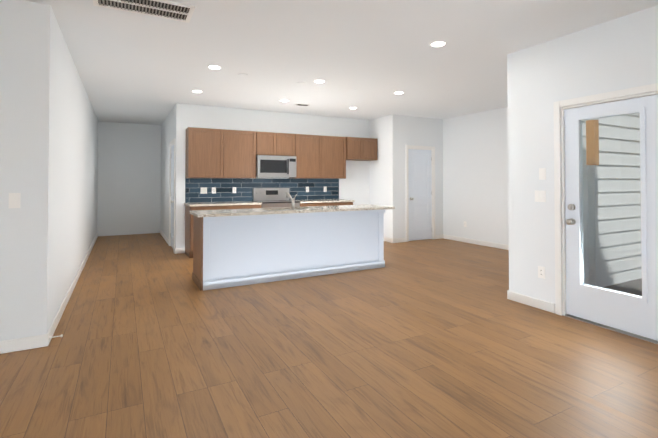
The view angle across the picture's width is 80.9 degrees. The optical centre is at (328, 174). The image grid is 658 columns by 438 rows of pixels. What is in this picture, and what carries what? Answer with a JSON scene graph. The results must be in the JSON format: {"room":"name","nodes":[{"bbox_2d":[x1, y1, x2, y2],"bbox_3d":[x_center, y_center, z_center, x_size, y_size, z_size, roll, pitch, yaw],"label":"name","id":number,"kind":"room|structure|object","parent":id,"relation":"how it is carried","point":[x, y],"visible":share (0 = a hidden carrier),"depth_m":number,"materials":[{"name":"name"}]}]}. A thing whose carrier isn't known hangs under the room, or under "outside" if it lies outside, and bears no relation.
{"room":"kitchen","nodes":[
{"label":"kitchen","id":0,"kind":"room"},
{"bbox_2d":[0,0,52,340],"bbox_3d":[-4.588,-0.024,1.929,5.220,2.743,0.120,0,-1,-28],"label":"wall","id":1,"kind":"structure","parent":0,"point":[26,30],"depth_m":3.04,"materials":[{"name":"white paint"}]},
{"bbox_2d":[9,193,20,207],"bbox_3d":[-2.441,0.200,2.997,0.072,0.118,0.010,0,-1,-28],"label":"light switch","id":2,"kind":"object","parent":1,"relation":"attached to","point":[14,200],"visible":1,"depth_m":3.00,"materials":[{"name":"white plastic"}]},
{"bbox_2d":[0,334,47,353],"bbox_3d":[-4.557,1.299,1.850,5.220,0.095,0.018,0,-1,-28],"label":"baseboard","id":3,"kind":"structure","parent":1,"relation":"attached to","point":[20,344],"depth_m":3.00,"materials":[{"name":"white paint"}]},
{"bbox_2d":[49,13,97,328],"bbox_3d":[-3.967,0.044,6.179,0.120,2.743,6.795,0,-1,-28],"label":"wall","id":4,"kind":"structure","parent":0,"point":[74,176],"depth_m":4.29,"materials":[{"name":"white paint"}]},
{"bbox_2d":[47,232,97,345],"bbox_3d":[-3.876,1.368,6.131,0.014,0.095,6.929,0,-1,-28],"label":"baseboard","id":5,"kind":"structure","parent":4,"relation":"attached to","point":[58,316],"depth_m":4.14,"materials":[{"name":"white paint"}]},
{"bbox_2d":[97,121,160,235],"bbox_3d":[-4.934,0.099,9.582,1.620,2.743,0.120,0,-1,-28],"label":"wall","id":6,"kind":"structure","parent":0,"point":[129,178],"depth_m":9.51,"materials":[{"name":"white paint"}]},
{"bbox_2d":[160,103,182,248],"bbox_3d":[-3.485,0.081,8.462,0.120,2.743,3.220,0,-1,-28],"label":"wall","id":7,"kind":"structure","parent":0,"point":[172,127],"depth_m":7.16,"materials":[{"name":"white paint"}]},
{"bbox_2d":[170,145,173,247],"bbox_3d":[-3.051,0.419,7.503,0.111,2.012,0.737,0,-1,-28],"label":"hall door","id":8,"kind":"structure","parent":7,"relation":"in","point":[172,197],"depth_m":7.64,"materials":[{"name":"white paint"}]},
{"bbox_2d":[169,139,174,251],"bbox_3d":[-2.999,0.385,7.530,0.136,2.105,0.895,0,-1,-28],"label":"door frame","id":9,"kind":"structure","parent":7,"relation":"attached to","point":[172,143],"depth_m":7.83,"materials":[{"name":"white paint"}]},
{"bbox_2d":[160,229,184,253],"bbox_3d":[-3.471,1.405,8.441,0.174,0.095,3.234,0,-1,-28],"label":"baseboard","id":10,"kind":"structure","parent":7,"relation":"attached to","point":[179,250],"depth_m":7.04,"materials":[{"name":"white paint"}]},
{"bbox_2d":[183,103,368,247],"bbox_3d":[-0.841,0.075,8.117,4.220,2.743,0.120,0,-1,-28],"label":"wall","id":11,"kind":"structure","parent":0,"point":[354,185],"depth_m":8.09,"materials":[{"name":"white paint"}]},
{"bbox_2d":[185,127,228,177],"bbox_3d":[-2.261,-0.391,7.111,0.679,0.900,0.328,0,-1,-28],"label":"upper cabinet","id":12,"kind":"object","parent":11,"relation":"attached to","point":[217,153],"depth_m":6.97,"materials":[{"name":"brown wood"}]},
{"bbox_2d":[229,130,256,177],"bbox_3d":[-1.767,-0.387,7.375,0.679,0.900,0.328,0,-1,-28],"label":"upper cabinet","id":13,"kind":"object","parent":11,"relation":"attached to","point":[242,144],"depth_m":7.27,"materials":[{"name":"brown wood"}]},
{"bbox_2d":[185,178,338,202],"bbox_3d":[-1.208,0.297,7.845,3.240,0.452,0.008,0,-1,-28],"label":"tile backsplash","id":14,"kind":"structure","parent":11,"relation":"attached to","point":[225,186],"depth_m":7.63,"materials":[{"name":"blue tile"}]},
{"bbox_2d":[200,187,206,193],"bbox_3d":[-2.344,0.292,7.227,0.118,0.118,0.010,0,-1,-28],"label":"outlet","id":15,"kind":"object","parent":14,"relation":"attached to","point":[203,190],"visible":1,"depth_m":7.22,"materials":[{"name":"white plastic"}]},
{"bbox_2d":[257,131,280,155],"bbox_3d":[-1.263,-0.604,7.647,0.462,0.457,0.328,0,-1,-28],"label":"upper cabinet","id":16,"kind":"object","parent":11,"relation":"attached to","point":[268,143],"depth_m":7.52,"materials":[{"name":"brown wood"}]},
{"bbox_2d":[256,155,295,177],"bbox_3d":[-1.080,-0.161,7.662,0.798,0.424,0.441,0,-1,-28],"label":"over-the-range microwave","id":17,"kind":"object","parent":16,"relation":"attached to","point":[276,166],"visible":0.92,"depth_m":7.50,"materials":[{"name":"silver metal"}]},
{"bbox_2d":[277,133,296,158],"bbox_3d":[-0.960,-0.602,7.809,0.462,0.457,0.328,0,-1,-28],"label":"upper cabinet","id":18,"kind":"object","parent":11,"relation":"attached to","point":[288,141],"depth_m":7.71,"materials":[{"name":"brown wood"}]},
{"bbox_2d":[295,135,324,178],"bbox_3d":[-0.467,-0.376,8.069,0.656,0.900,0.328,0,-1,-28],"label":"upper cabinet","id":19,"kind":"object","parent":11,"relation":"attached to","point":[310,161],"depth_m":7.94,"materials":[{"name":"brown wood"}]},
{"bbox_2d":[325,136,348,178],"bbox_3d":[0.008,-0.372,8.322,0.656,0.900,0.328,0,-1,-28],"label":"upper cabinet","id":20,"kind":"object","parent":11,"relation":"attached to","point":[335,161],"depth_m":8.21,"materials":[{"name":"brown wood"}]},
{"bbox_2d":[345,137,364,160],"bbox_3d":[0.509,-0.575,8.565,0.454,0.487,0.378,0,-1,-28],"label":"upper cabinet","id":21,"kind":"object","parent":11,"relation":"attached to","point":[354,146],"depth_m":8.39,"materials":[{"name":"brown wood"}]},
{"bbox_2d":[361,139,376,160],"bbox_3d":[0.806,-0.572,8.723,0.454,0.487,0.378,0,-1,-28],"label":"upper cabinet","id":22,"kind":"object","parent":11,"relation":"attached to","point":[370,144],"depth_m":8.59,"materials":[{"name":"brown wood"}]},
{"bbox_2d":[0,233,657,437],"bbox_3d":[-1.248,1.426,3.071,12.610,0.120,15.200,0,-1,-28],"label":"floor","id":23,"kind":"structure","parent":0,"point":[436,338],"depth_m":2.83,"materials":[{"name":"brown wood"}]},
{"bbox_2d":[185,207,231,257],"bbox_3d":[-2.189,0.985,6.963,0.688,0.886,0.618,0,-1,-28],"label":"base cabinet","id":24,"kind":"object","parent":23,"relation":"on","point":[188,217],"depth_m":6.68,"materials":[{"name":"brown wood"}]},
{"bbox_2d":[184,203,251,206],"bbox_3d":[-1.943,0.528,7.093,1.278,0.032,0.634,0,-1,-28],"label":"countertop","id":25,"kind":"structure","parent":24,"relation":"on","point":[186,204],"depth_m":6.86,"materials":[{"name":"beige stone"}]},
{"bbox_2d":[232,203,261,208],"bbox_3d":[-1.687,0.990,7.232,0.688,0.886,0.618,0,-1,-28],"label":"base cabinet","id":26,"kind":"object","parent":23,"relation":"on","point":[254,205],"depth_m":7.04,"materials":[{"name":"brown wood"}]},
{"bbox_2d":[253,188,299,207],"bbox_3d":[-1.024,0.840,7.541,0.758,1.155,0.672,0,-1,-28],"label":"range","id":27,"kind":"object","parent":23,"relation":"on","point":[271,197],"visible":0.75,"depth_m":7.67,"materials":[{"name":"silver metal"}]},
{"bbox_2d":[192,208,384,290],"bbox_3d":[-0.502,0.964,5.577,2.722,0.884,0.694,0,-1,-28],"label":"kitchen island","id":28,"kind":"object","parent":23,"relation":"on","point":[235,247],"depth_m":5.16,"materials":[{"name":"painted drywall"},{"name":"wood"},{"name":"granite"}]},
{"bbox_2d":[189,204,388,215],"bbox_3d":[-0.437,0.505,5.602,2.930,0.034,0.705,0,-1,-28],"label":"island countertop","id":29,"kind":"structure","parent":28,"relation":"on","point":[340,208],"depth_m":5.29,"materials":[{"name":"beige stone"}]},
{"bbox_2d":[286,192,296,209],"bbox_3d":[-0.540,0.369,5.488,0.062,0.233,0.318,0,-1,-28],"label":"faucet","id":30,"kind":"object","parent":29,"relation":"on","point":[288,195],"visible":1,"depth_m":5.41,"materials":[{"name":"grey metal"}]},
{"bbox_2d":[300,203,331,206],"bbox_3d":[-0.411,1.001,7.913,0.665,0.886,0.618,0,-1,-28],"label":"base cabinet","id":31,"kind":"object","parent":23,"relation":"on","point":[301,204],"depth_m":7.64,"materials":[{"name":"brown wood"}]},
{"bbox_2d":[295,199,354,202],"bbox_3d":[-0.157,0.544,8.047,1.232,0.032,0.634,0,-1,-28],"label":"countertop","id":32,"kind":"structure","parent":31,"relation":"on","point":[320,200],"depth_m":7.93,"materials":[{"name":"beige stone"}]},
{"bbox_2d":[332,203,352,205],"bbox_3d":[0.072,1.005,8.170,0.665,0.886,0.618,0,-1,-28],"label":"base cabinet","id":33,"kind":"object","parent":23,"relation":"on","point":[333,204],"depth_m":7.92,"materials":[{"name":"brown wood"}]},
{"bbox_2d":[25,0,657,124],"bbox_3d":[-1.248,-1.437,3.117,12.610,0.120,15.200,0,-1,-28],"label":"ceiling","id":34,"kind":"structure","parent":0,"point":[134,68],"depth_m":4.25,"materials":[{"name":"white paint"}]},
{"bbox_2d":[93,0,195,22],"bbox_3d":[-1.492,-1.369,3.127,0.730,0.013,0.350,0,-1,-28],"label":"ceiling vent","id":35,"kind":"object","parent":34,"relation":"in","point":[172,10],"visible":1,"depth_m":3.16,"materials":[{"name":"white metal"}]},
{"bbox_2d":[207,65,221,68],"bbox_3d":[-1.433,-1.346,4.831,0.176,0.006,0.176,0,-1,-28],"label":"recessed light","id":36,"kind":"object","parent":34,"relation":"in","point":[214,67],"visible":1,"depth_m":4.83,"materials":[{"name":"white paint"}]},
{"bbox_2d":[313,80,325,82],"bbox_3d":[-0.136,-1.335,5.523,0.176,0.006,0.176,0,-1,-28],"label":"recessed light","id":37,"kind":"object","parent":34,"relation":"in","point":[319,81],"visible":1,"depth_m":5.50,"materials":[{"name":"white paint"}]},
{"bbox_2d":[429,41,446,46],"bbox_3d":[1.135,-1.359,4.014,0.176,0.006,0.176,0,-1,-28],"label":"recessed light","id":38,"kind":"object","parent":34,"relation":"in","point":[437,43],"visible":1,"depth_m":4.00,"materials":[{"name":"white paint"}]},
{"bbox_2d":[369,115,388,237],"bbox_3d":[1.175,0.085,8.695,0.120,2.743,0.760,0,-1,-28],"label":"wall","id":39,"kind":"structure","parent":0,"point":[379,173],"depth_m":8.60,"materials":[{"name":"white paint"}]},
{"bbox_2d":[384,237,393,242],"bbox_3d":[1.147,1.407,8.583,0.022,0.095,0.894,0,-1,-28],"label":"baseboard","id":40,"kind":"structure","parent":39,"relation":"attached to","point":[386,239],"depth_m":8.30,"materials":[{"name":"white paint"}]},
{"bbox_2d":[389,114,442,238],"bbox_3d":[1.964,0.083,8.617,1.440,2.743,0.120,0,-1,-28],"label":"wall","id":41,"kind":"structure","parent":0,"point":[404,131],"depth_m":8.38,"materials":[{"name":"white paint"}]},
{"bbox_2d":[394,238,405,242],"bbox_3d":[1.521,1.402,8.284,0.325,0.095,0.014,0,-1,-28],"label":"baseboard","id":42,"kind":"structure","parent":41,"relation":"attached to","point":[398,240],"depth_m":8.27,"materials":[{"name":"white paint"}]},
{"bbox_2d":[408,149,431,240],"bbox_3d":[2.045,0.439,8.579,0.690,2.007,0.111,0,-1,-28],"label":"pantry door","id":43,"kind":"structure","parent":41,"relation":"in","point":[420,191],"depth_m":8.60,"materials":[{"name":"white paint"}]},
{"bbox_2d":[406,145,434,241],"bbox_3d":[2.012,0.405,8.629,0.840,2.100,0.136,0,-1,-28],"label":"door frame","id":44,"kind":"structure","parent":41,"relation":"attached to","point":[431,148],"depth_m":8.68,"materials":[{"name":"white paint"}]},
{"bbox_2d":[443,107,508,244],"bbox_3d":[3.547,0.063,7.341,0.150,2.743,3.864,0,-1,-28],"label":"wall","id":45,"kind":"structure","parent":0,"point":[475,171],"depth_m":8.04,"materials":[{"name":"white paint"}]},
{"bbox_2d":[443,234,508,249],"bbox_3d":[3.506,1.385,7.222,0.014,0.095,3.730,0,-1,-28],"label":"baseboard","id":46,"kind":"structure","parent":45,"relation":"attached to","point":[483,243],"depth_m":8.01,"materials":[{"name":"white paint"}]},
{"bbox_2d":[507,5,657,307],"bbox_3d":[3.713,-0.034,1.297,0.150,2.743,6.956,0,-1,-28],"label":"wall","id":47,"kind":"structure","parent":0,"point":[620,53],"depth_m":3.93,"materials":[{"name":"white paint"}]},
{"bbox_2d":[508,291,554,312],"bbox_3d":[2.126,1.335,4.075,0.014,0.095,0.521,0,-1,-28],"label":"baseboard","id":48,"kind":"structure","parent":47,"relation":"attached to","point":[534,302],"depth_m":4.04,"materials":[{"name":"white paint"}]},
{"bbox_2d":[535,190,545,201],"bbox_3d":[2.182,0.221,3.990,0.010,0.118,0.118,0,-1,-28],"label":"light switch","id":49,"kind":"object","parent":47,"relation":"attached to","point":[540,196],"visible":1,"depth_m":3.99,"materials":[{"name":"white plastic"}]},
{"bbox_2d":[538,266,544,278],"bbox_3d":[2.186,1.003,3.973,0.008,0.118,0.072,0,-1,-28],"label":"outlet","id":50,"kind":"object","parent":47,"relation":"attached to","point":[541,272],"visible":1,"depth_m":3.97,"materials":[{"name":"white plastic"}]},
{"bbox_2d":[539,168,545,179],"bbox_3d":[2.195,-0.010,3.971,0.010,0.118,0.072,0,-1,-28],"label":"light switch","id":51,"kind":"object","parent":47,"relation":"attached to","point":[542,173],"visible":1,"depth_m":3.97,"materials":[{"name":"white plastic"}]},
{"bbox_2d":[554,83,657,343],"bbox_3d":[2.540,0.329,3.470,0.168,2.127,0.939,0,-1,-28],"label":"door frame","id":52,"kind":"structure","parent":47,"relation":"attached to","point":[560,107],"depth_m":3.79,"materials":[{"name":"white paint"}]},
{"bbox_2d":[564,94,657,340],"bbox_3d":[2.495,0.350,3.435,0.131,2.000,0.788,0,-1,-28],"label":"door","id":53,"kind":"structure","parent":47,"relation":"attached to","point":[630,313],"depth_m":3.41,"materials":[{"name":"white paint"}]},
{"bbox_2d":[582,113,641,286],"bbox_3d":[3.374,0.040,4.962,2.705,2.813,0.170,0,-1,-28],"label":"siding","id":54,"kind":"object","parent":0,"point":[627,119],"depth_m":5.10,"materials":[{"name":"white paint"}]},
{"bbox_3d":[25.118,1.855,19.185,54.490,0.140,70.000,0,-1,-28],"label":"yard","id":55,"kind":"structure","parent":0,"visible":0},
{"bbox_2d":[602,278,641,295],"bbox_3d":[4.454,1.462,3.114,2.890,0.130,4.106,0,-1,-28],"label":"patio slab","id":56,"kind":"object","parent":55,"relation":"on","point":[623,286],"depth_m":4.89,"materials":[{"name":"grey concrete"}]},
{"bbox_2d":[586,120,598,285],"bbox_3d":[3.053,0.393,4.460,0.090,2.050,0.090,0,-1,-28],"label":"patio post","id":57,"kind":"object","parent":56,"relation":"on","point":[593,207],"depth_m":4.44,"materials":[{"name":"brown wood"}]}
]}

